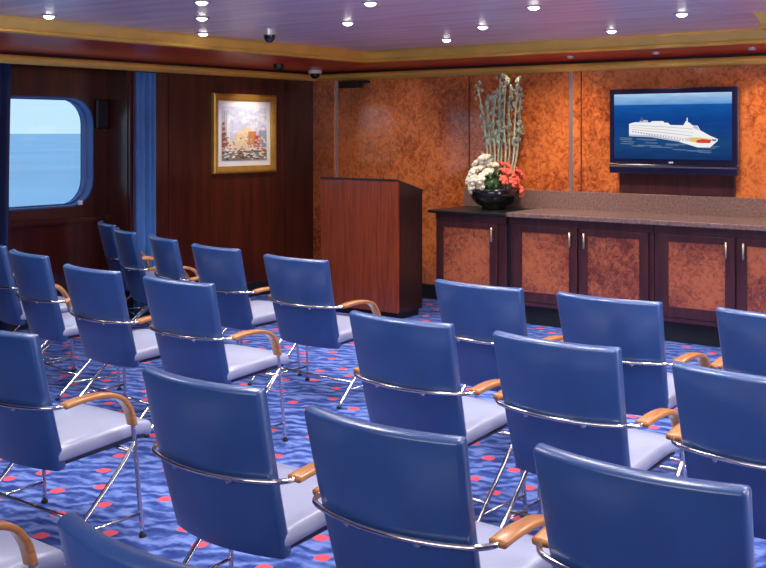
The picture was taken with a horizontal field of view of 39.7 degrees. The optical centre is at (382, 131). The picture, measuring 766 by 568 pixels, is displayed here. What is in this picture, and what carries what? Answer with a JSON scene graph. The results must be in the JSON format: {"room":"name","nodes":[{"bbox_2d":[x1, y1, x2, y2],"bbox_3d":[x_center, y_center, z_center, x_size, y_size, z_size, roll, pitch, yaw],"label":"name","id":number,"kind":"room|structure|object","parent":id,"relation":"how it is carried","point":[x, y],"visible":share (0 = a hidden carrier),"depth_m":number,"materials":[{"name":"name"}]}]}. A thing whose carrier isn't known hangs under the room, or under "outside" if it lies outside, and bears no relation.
{"room":"ship interior","nodes":[
{"label":"ship interior","id":0,"kind":"room"},
{"bbox_2d":[0,63,312,301],"bbox_3d":[-4.006,0.425,7.468,0.440,2.450,10.480,0,0,37],"label":"wall","id":1,"kind":"structure","parent":0,"point":[243,211],"depth_m":9.96,"materials":[{"name":"brown wood"}]},
{"bbox_2d":[0,64,10,330],"bbox_3d":[-3.087,0.542,8.200,0.096,2.155,0.455,0,0,37],"label":"curtain","id":2,"kind":"object","parent":1,"relation":"hanging from","point":[5,69],"visible":0.77,"depth_m":8.35,"materials":[{"name":"blue fabric"}]},
{"bbox_2d":[9,95,93,210],"bbox_3d":[-3.145,0.175,8.801,0.185,0.958,1.713,0,0,37],"label":"window","id":3,"kind":"structure","parent":1,"relation":"in","point":[87,122],"depth_m":9.44,"materials":[{"name":"blue plastic"}]},
{"bbox_2d":[94,99,107,128],"bbox_3d":[-2.518,-0.160,9.496,0.046,0.260,0.132,0,0,37],"label":"wall speaker","id":4,"kind":"object","parent":1,"relation":"attached to","point":[100,106],"visible":1,"depth_m":9.47,"materials":[{"name":"black paint"}]},
{"bbox_2d":[98,101,107,127],"bbox_3d":[-2.502,-0.160,9.484,0.006,0.240,0.112,0,0,37],"label":"grille","id":5,"kind":"object","parent":4,"relation":"attached to","point":[102,105],"depth_m":9.48,"materials":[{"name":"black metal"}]},
{"bbox_2d":[10,280,269,331],"bbox_3d":[-2.523,1.580,9.280,0.300,0.140,5.560,0,0,37],"label":"baseboard","id":6,"kind":"structure","parent":1,"relation":"attached to","point":[251,286],"depth_m":10.60,"materials":[{"name":"black rubber"}]},
{"bbox_2d":[133,72,155,313],"bbox_3d":[-2.145,0.542,9.511,0.058,2.155,0.255,0,0,37],"label":"curtain","id":7,"kind":"object","parent":1,"relation":"hanging from","point":[145,83],"visible":0.75,"depth_m":9.54,"materials":[{"name":"blue fabric"}]},
{"bbox_2d":[9,71,285,302],"bbox_3d":[-2.655,0.485,9.098,0.310,2.050,5.110,0,0,37],"label":"trim","id":8,"kind":"structure","parent":1,"relation":"attached to","point":[131,74],"depth_m":9.42,"materials":[{"name":"brown wood"}]},
{"bbox_2d":[211,93,276,173],"bbox_3d":[-1.370,0.015,10.552,0.045,0.780,0.880,0,0,37],"label":"framed picture","id":9,"kind":"object","parent":1,"relation":"attached to","point":[243,126],"visible":1,"depth_m":10.53},
{"bbox_2d":[222,106,266,160],"bbox_3d":[-1.373,0.015,10.555,0.010,0.530,0.630,0,0,37],"label":"print","id":10,"kind":"object","parent":9,"relation":"attached to","point":[244,128],"depth_m":10.56},
{"bbox_2d":[273,64,283,69],"bbox_3d":[-1.015,-0.631,10.296,0.100,0.055,0.098,0,0,37],"label":"spotlight","id":11,"kind":"object","parent":1,"relation":"attached to","point":[275,66],"visible":1,"depth_m":10.26,"materials":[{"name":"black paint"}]},
{"bbox_2d":[308,70,321,78],"bbox_3d":[-0.711,-0.601,11.095,0.140,0.090,0.140,0,0,37],"label":"security camera","id":12,"kind":"object","parent":1,"relation":"attached to","point":[314,74],"visible":1,"depth_m":11.05,"materials":[{"name":"white plastic"}]},
{"bbox_2d":[0,29,765,71],"bbox_3d":[0.032,-0.660,4.402,9.660,0.050,10.260,0,0,37],"label":"trim","id":13,"kind":"structure","parent":1,"relation":"attached to","point":[9,42],"depth_m":9.16,"materials":[{"name":"red paint"}]},
{"bbox_2d":[0,51,765,80],"bbox_3d":[0.030,-0.579,4.416,9.680,0.067,10.280,0,0,37],"label":"trim","id":14,"kind":"structure","parent":1,"relation":"attached to","point":[9,59],"depth_m":9.56,"materials":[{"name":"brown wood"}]},
{"bbox_2d":[0,293,765,567],"bbox_3d":[-0.118,1.700,4.527,10.250,0.100,10.480,0,0,37],"label":"floor","id":15,"kind":"structure","parent":0,"point":[75,488],"depth_m":5.22,"materials":[{"name":"blue carpet"}]},
{"bbox_2d":[0,520,64,567],"bbox_3d":[-1.310,1.207,2.976,0.690,0.886,0.663,0,0,37],"label":"chair","id":16,"kind":"object","parent":15,"relation":"on","point":[17,549],"visible":0.95,"depth_m":3.02,"materials":[{"name":"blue leather"}]},
{"bbox_2d":[0,245,75,370],"bbox_3d":[-2.493,1.207,7.483,0.663,0.886,0.690,0,0,-38],"label":"chair","id":17,"kind":"object","parent":15,"relation":"on","point":[11,308],"visible":0.42,"depth_m":7.20,"materials":[{"name":"blue leather"}]},
{"bbox_2d":[9,249,121,400],"bbox_3d":[-2.051,1.207,6.903,0.663,0.886,0.690,0,0,-42],"label":"chair","id":18,"kind":"object","parent":15,"relation":"on","point":[33,274],"visible":0.7,"depth_m":6.65,"materials":[{"name":"blue leather"}]},
{"bbox_2d":[0,330,151,551],"bbox_3d":[-1.360,1.207,4.368,0.690,0.886,0.663,0,0,37],"label":"chair","id":19,"kind":"object","parent":15,"relation":"on","point":[34,433],"visible":0.97,"depth_m":4.14,"materials":[{"name":"blue leather"}]},
{"bbox_2d":[63,264,160,417],"bbox_3d":[-1.471,1.207,6.181,0.690,0.886,0.663,0,0,41],"label":"chair","id":20,"kind":"object","parent":15,"relation":"on","point":[100,312],"visible":0.7,"depth_m":5.94,"materials":[{"name":"blue leather"}]},
{"bbox_2d":[97,220,155,320],"bbox_3d":[-2.090,1.207,9.066,0.663,0.886,0.690,0,0,-26],"label":"chair","id":21,"kind":"object","parent":15,"relation":"on","point":[111,253],"visible":0.37,"depth_m":8.81,"materials":[{"name":"blue leather"}]},
{"bbox_2d":[57,512,201,567],"bbox_3d":[-0.272,1.207,2.178,0.690,0.886,0.663,0,0,38],"label":"chair","id":22,"kind":"object","parent":15,"relation":"on","point":[83,545],"visible":1,"depth_m":1.99,"materials":[{"name":"blue leather"}]},
{"bbox_2d":[114,227,193,325],"bbox_3d":[-1.785,1.207,8.425,0.663,0.886,0.690,0,0,-28],"label":"chair","id":23,"kind":"object","parent":15,"relation":"on","point":[127,242],"visible":0.51,"depth_m":8.17,"materials":[{"name":"blue leather"}]},
{"bbox_2d":[148,234,249,344],"bbox_3d":[-1.379,1.207,7.869,0.663,0.886,0.690,0,0,-31],"label":"chair","id":24,"kind":"object","parent":15,"relation":"on","point":[166,252],"visible":0.3,"depth_m":7.59,"materials":[{"name":"blue leather"}]},
{"bbox_2d":[143,275,288,441],"bbox_3d":[-0.901,1.207,5.714,0.690,0.886,0.663,0,0,38],"label":"chair","id":25,"kind":"object","parent":15,"relation":"on","point":[186,323],"visible":0.88,"depth_m":5.49,"materials":[{"name":"blue leather"}]},
{"bbox_2d":[142,366,326,567],"bbox_3d":[-0.408,1.207,3.522,0.690,0.886,0.663,0,0,37],"label":"chair","id":26,"kind":"object","parent":15,"relation":"on","point":[227,487],"visible":0.8,"depth_m":3.28,"materials":[{"name":"blue leather"}]},
{"bbox_2d":[191,243,301,385],"bbox_3d":[-0.932,1.207,7.287,0.663,0.886,0.690,0,0,-44],"label":"chair","id":27,"kind":"object","parent":15,"relation":"on","point":[223,267],"visible":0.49,"depth_m":7.04,"materials":[{"name":"blue leather"}]},
{"bbox_2d":[263,254,380,408],"bbox_3d":[-0.370,1.207,6.691,0.690,0.886,0.663,0,0,39],"label":"chair","id":28,"kind":"object","parent":15,"relation":"on","point":[301,296],"visible":0.78,"depth_m":6.46,"materials":[{"name":"blue leather"}]},
{"bbox_2d":[320,177,422,318],"bbox_3d":[-0.109,1.032,9.703,0.888,1.236,0.394,0,0,37],"label":"lectern","id":29,"kind":"object","parent":15,"relation":"on","point":[371,229],"visible":0.82,"depth_m":9.49,"materials":[{"name":"red wood"}]},
{"bbox_2d":[304,404,551,567],"bbox_3d":[0.158,1.207,3.019,0.690,0.886,0.663,0,0,38],"label":"chair","id":30,"kind":"object","parent":15,"relation":"on","point":[392,497],"visible":0.88,"depth_m":2.77,"materials":[{"name":"blue leather"}]},
{"bbox_2d":[349,310,528,521],"bbox_3d":[0.232,1.207,4.593,0.690,0.886,0.663,0,0,38],"label":"chair","id":31,"kind":"object","parent":15,"relation":"on","point":[408,370],"visible":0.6,"depth_m":4.36,"materials":[{"name":"blue leather"}]},
{"bbox_2d":[436,213,507,312],"bbox_3d":[0.963,1.192,9.678,0.734,0.915,0.700,0,0,37],"label":"base cabinet","id":32,"kind":"object","parent":15,"relation":"on","point":[471,249],"visible":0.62,"depth_m":9.42,"materials":[{"name":"brown wood"}]},
{"bbox_2d":[427,206,530,216],"bbox_3d":[0.944,0.721,9.686,0.820,0.025,0.710,0,0,37],"label":"countertop","id":33,"kind":"structure","parent":32,"relation":"on","point":[464,210],"depth_m":9.57,"materials":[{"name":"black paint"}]},
{"bbox_2d":[465,73,524,209],"bbox_3d":[1.024,0.081,9.726,0.516,1.253,0.471,0,0,37],"label":"flower arrangement","id":34,"kind":"object","parent":33,"relation":"on","point":[488,189],"visible":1,"depth_m":9.69,"materials":[{"name":"green plant"}]},
{"bbox_2d":[435,279,562,428],"bbox_3d":[0.647,1.207,5.558,0.690,0.886,0.663,0,0,40],"label":"chair","id":35,"kind":"object","parent":15,"relation":"on","point":[476,311],"visible":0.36,"depth_m":5.34,"materials":[{"name":"blue leather"}]},
{"bbox_2d":[508,217,510,286],"bbox_3d":[1.115,1.192,9.237,0.030,0.915,0.060,0,0,37],"label":"post","id":36,"kind":"object","parent":15,"relation":"on","point":[509,224],"visible":0.43,"depth_m":9.21,"materials":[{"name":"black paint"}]},
{"bbox_2d":[510,217,654,327],"bbox_3d":[1.808,1.192,9.039,1.304,0.915,0.700,0,0,37],"label":"base cabinet","id":37,"kind":"object","parent":15,"relation":"on","point":[549,257],"visible":0.64,"depth_m":8.80,"materials":[{"name":"brown wood"}]},
{"bbox_2d":[506,208,765,230],"bbox_3d":[2.860,0.713,8.237,3.975,0.040,0.710,0,0,37],"label":"countertop","id":38,"kind":"structure","parent":37,"relation":"on","point":[662,219],"depth_m":8.60,"materials":[{"name":"brown stone"}]},
{"bbox_2d":[493,330,685,527],"bbox_3d":[0.798,1.207,4.127,0.690,0.886,0.663,0,0,39],"label":"chair","id":39,"kind":"object","parent":15,"relation":"on","point":[570,397],"visible":0.77,"depth_m":3.90,"materials":[{"name":"blue leather"}]},
{"bbox_2d":[556,291,710,471],"bbox_3d":[1.206,1.207,5.135,0.690,0.886,0.663,0,0,38],"label":"chair","id":40,"kind":"object","parent":15,"relation":"on","point":[636,327],"visible":0.45,"depth_m":4.87,"materials":[{"name":"blue leather"}]},
{"bbox_2d":[532,443,754,567],"bbox_3d":[0.745,1.207,2.651,0.690,0.886,0.663,0,0,38],"label":"chair","id":41,"kind":"object","parent":15,"relation":"on","point":[597,513],"visible":1,"depth_m":2.40,"materials":[{"name":"blue leather"}]},
{"bbox_2d":[654,225,765,346],"bbox_3d":[2.853,1.192,8.249,1.304,0.915,0.700,0,0,37],"label":"base cabinet","id":42,"kind":"object","parent":15,"relation":"on","point":[699,271],"visible":0.7,"depth_m":8.16,"materials":[{"name":"brown wood"}]},
{"bbox_2d":[666,361,765,539],"bbox_3d":[1.336,1.207,3.583,0.690,0.886,0.663,0,0,38],"label":"chair","id":43,"kind":"object","parent":15,"relation":"on","point":[721,427],"visible":0.77,"depth_m":3.41,"materials":[{"name":"blue leather"}]},
{"bbox_2d":[710,307,765,375],"bbox_3d":[1.827,1.207,4.679,0.690,0.886,0.663,0,0,38],"label":"chair","id":44,"kind":"object","parent":15,"relation":"on","point":[742,334],"visible":0.45,"depth_m":4.54,"materials":[{"name":"blue leather"}]},
{"bbox_2d":[0,0,765,50],"bbox_3d":[-0.118,-0.850,4.527,10.250,0.100,10.480,0,0,37],"label":"ceiling","id":45,"kind":"structure","parent":0,"point":[388,24],"depth_m":7.48,"materials":[{"name":"purple paint"}]},
{"bbox_2d":[41,14,56,18],"bbox_3d":[-2.285,-0.786,7.257,0.110,0.028,0.110,0,0,37],"label":"recessed light","id":46,"kind":"object","parent":45,"relation":"in","point":[47,16],"visible":1,"depth_m":7.23,"materials":[{"name":"glass"}]},
{"bbox_2d":[193,0,210,5],"bbox_3d":[-1.106,-0.786,6.479,0.110,0.028,0.110,0,0,37],"label":"recessed light","id":47,"kind":"object","parent":45,"relation":"in","point":[199,2],"visible":1,"depth_m":6.45,"materials":[{"name":"glass"}]},
{"bbox_2d":[194,16,209,20],"bbox_3d":[-1.260,-0.786,7.385,0.110,0.028,0.110,0,0,37],"label":"recessed light","id":48,"kind":"object","parent":45,"relation":"in","point":[200,18],"visible":1,"depth_m":7.35,"materials":[{"name":"glass"}]},
{"bbox_2d":[196,32,209,35],"bbox_3d":[-1.454,-0.786,8.572,0.110,0.028,0.110,0,0,37],"label":"recessed light","id":49,"kind":"object","parent":45,"relation":"in","point":[198,33],"visible":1,"depth_m":8.54,"materials":[{"name":"glass"}]},
{"bbox_2d":[262,26,276,42],"bbox_3d":[-0.866,-0.740,8.089,0.116,0.121,0.116,0,0,37],"label":"security camera","id":50,"kind":"object","parent":45,"relation":"attached to","point":[269,33],"visible":1,"depth_m":8.05,"materials":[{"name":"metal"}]},
{"bbox_2d":[340,21,354,25],"bbox_3d":[-0.257,-0.786,7.717,0.110,0.028,0.110,0,0,37],"label":"recessed light","id":51,"kind":"object","parent":45,"relation":"in","point":[346,23],"visible":1,"depth_m":7.68,"materials":[{"name":"glass"}]},
{"bbox_2d":[361,1,378,6],"bbox_3d":[-0.078,-0.786,6.528,0.110,0.028,0.110,0,0,37],"label":"recessed light","id":52,"kind":"object","parent":45,"relation":"in","point":[367,3],"visible":1,"depth_m":6.50,"materials":[{"name":"glass"}]},
{"bbox_2d":[0,11,765,62],"bbox_3d":[0.306,-0.743,3.969,8.700,0.115,9.900,0,0,37],"label":"trim","id":53,"kind":"structure","parent":45,"relation":"attached to","point":[8,24],"depth_m":8.84,"materials":[{"name":"gold metal"}]},
{"bbox_2d":[440,38,452,41],"bbox_3d":[0.547,-0.786,9.128,0.110,0.028,0.110,0,0,37],"label":"recessed light","id":54,"kind":"object","parent":45,"relation":"in","point":[444,39],"visible":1,"depth_m":9.10,"materials":[{"name":"glass"}]},
{"bbox_2d":[475,25,489,29],"bbox_3d":[0.752,-0.786,8.007,0.110,0.028,0.110,0,0,37],"label":"recessed light","id":55,"kind":"object","parent":45,"relation":"in","point":[482,27],"visible":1,"depth_m":7.98,"materials":[{"name":"glass"}]},
{"bbox_2d":[525,5,541,9],"bbox_3d":[0.957,-0.786,6.736,0.110,0.028,0.110,0,0,37],"label":"recessed light","id":56,"kind":"object","parent":45,"relation":"in","point":[531,7],"visible":1,"depth_m":6.71,"materials":[{"name":"glass"}]},
{"bbox_2d":[605,29,618,33],"bbox_3d":[1.793,-0.786,8.323,0.110,0.028,0.110,0,0,37],"label":"recessed light","id":57,"kind":"object","parent":45,"relation":"in","point":[610,31],"visible":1,"depth_m":8.29,"materials":[{"name":"glass"}]},
{"bbox_2d":[673,12,689,16],"bbox_3d":[2.009,-0.786,7.132,0.110,0.028,0.110,0,0,37],"label":"recessed light","id":58,"kind":"object","parent":45,"relation":"in","point":[679,14],"visible":1,"depth_m":7.10,"materials":[{"name":"glass"}]},
{"bbox_2d":[470,187,518,209],"bbox_3d":[1.016,0.611,9.732,0.464,0.195,0.464,0,0,37],"label":"bowl","id":59,"kind":"object","parent":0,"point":[490,198],"depth_m":9.58,"materials":[{"name":"black ceramic"}]},
{"bbox_2d":[338,64,765,284],"bbox_3d":[3.081,0.425,8.616,10.080,2.450,0.100,0,0,37],"label":"wall","id":60,"kind":"structure","parent":0,"point":[412,131],"depth_m":10.10,"materials":[{"name":"orange wood"}]},
{"bbox_2d":[313,80,334,259],"bbox_3d":[-0.625,0.480,11.334,0.290,2.060,0.035,0,0,37],"label":"wall panel","id":61,"kind":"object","parent":60,"relation":"attached to","point":[323,91],"depth_m":11.34,"materials":[{"name":"orange wood"}]},
{"bbox_2d":[339,80,369,87],"bbox_3d":[-0.299,-0.497,11.052,0.350,0.075,0.090,0,0,37],"label":"door closer","id":62,"kind":"object","parent":60,"relation":"attached to","point":[342,84],"visible":1,"depth_m":11.02,"materials":[{"name":"black paint"}]},
{"bbox_2d":[422,283,436,298],"bbox_3d":[3.124,1.580,8.508,9.680,0.140,0.020,0,0,37],"label":"baseboard","id":63,"kind":"structure","parent":60,"relation":"attached to","point":[428,290],"depth_m":10.51,"materials":[{"name":"black rubber"}]},
{"bbox_2d":[335,72,572,190],"bbox_3d":[1.691,0.480,9.597,5.512,2.060,0.012,0,0,37],"label":"trim","id":64,"kind":"structure","parent":60,"relation":"attached to","point":[570,73],"depth_m":9.59,"materials":[{"name":"silver metal"}]},
{"bbox_2d":[469,71,581,191],"bbox_3d":[1.307,0.480,9.893,1.202,2.060,0.003,0,0,37],"label":"trim","id":65,"kind":"structure","parent":60,"relation":"attached to","point":[581,71],"depth_m":9.53,"materials":[{"name":"brown wood"}]},
{"bbox_2d":[464,187,765,217],"bbox_3d":[2.730,0.632,8.799,4.860,0.195,0.029,0,0,37],"label":"backsplash","id":66,"kind":"structure","parent":60,"relation":"attached to","point":[532,199],"depth_m":9.16,"materials":[{"name":"brown stone"}]},
{"bbox_2d":[620,163,735,196],"bbox_3d":[2.479,0.165,8.985,1.010,0.730,0.028,0,0,37],"label":"board","id":67,"kind":"object","parent":60,"relation":"attached to","point":[674,184],"visible":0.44,"depth_m":8.96,"materials":[{"name":"brown wood"}]},
{"bbox_2d":[610,86,739,175],"bbox_3d":[2.440,-0.007,8.934,1.115,0.725,0.094,0,0,37],"label":"television","id":68,"kind":"object","parent":67,"relation":"attached to","point":[654,129],"visible":1,"depth_m":8.87,"materials":[{"name":"black plastic"}]},
{"label":"outside","id":69,"kind":"structure","parent":0,"visible":0},
{"bbox_2d":[9,134,79,206],"bbox_3d":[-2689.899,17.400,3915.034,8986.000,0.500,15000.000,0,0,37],"label":"sea","id":70,"kind":"structure","parent":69,"point":[44,169],"depth_m":498.51,"materials":[{"name":"blue liquid"}]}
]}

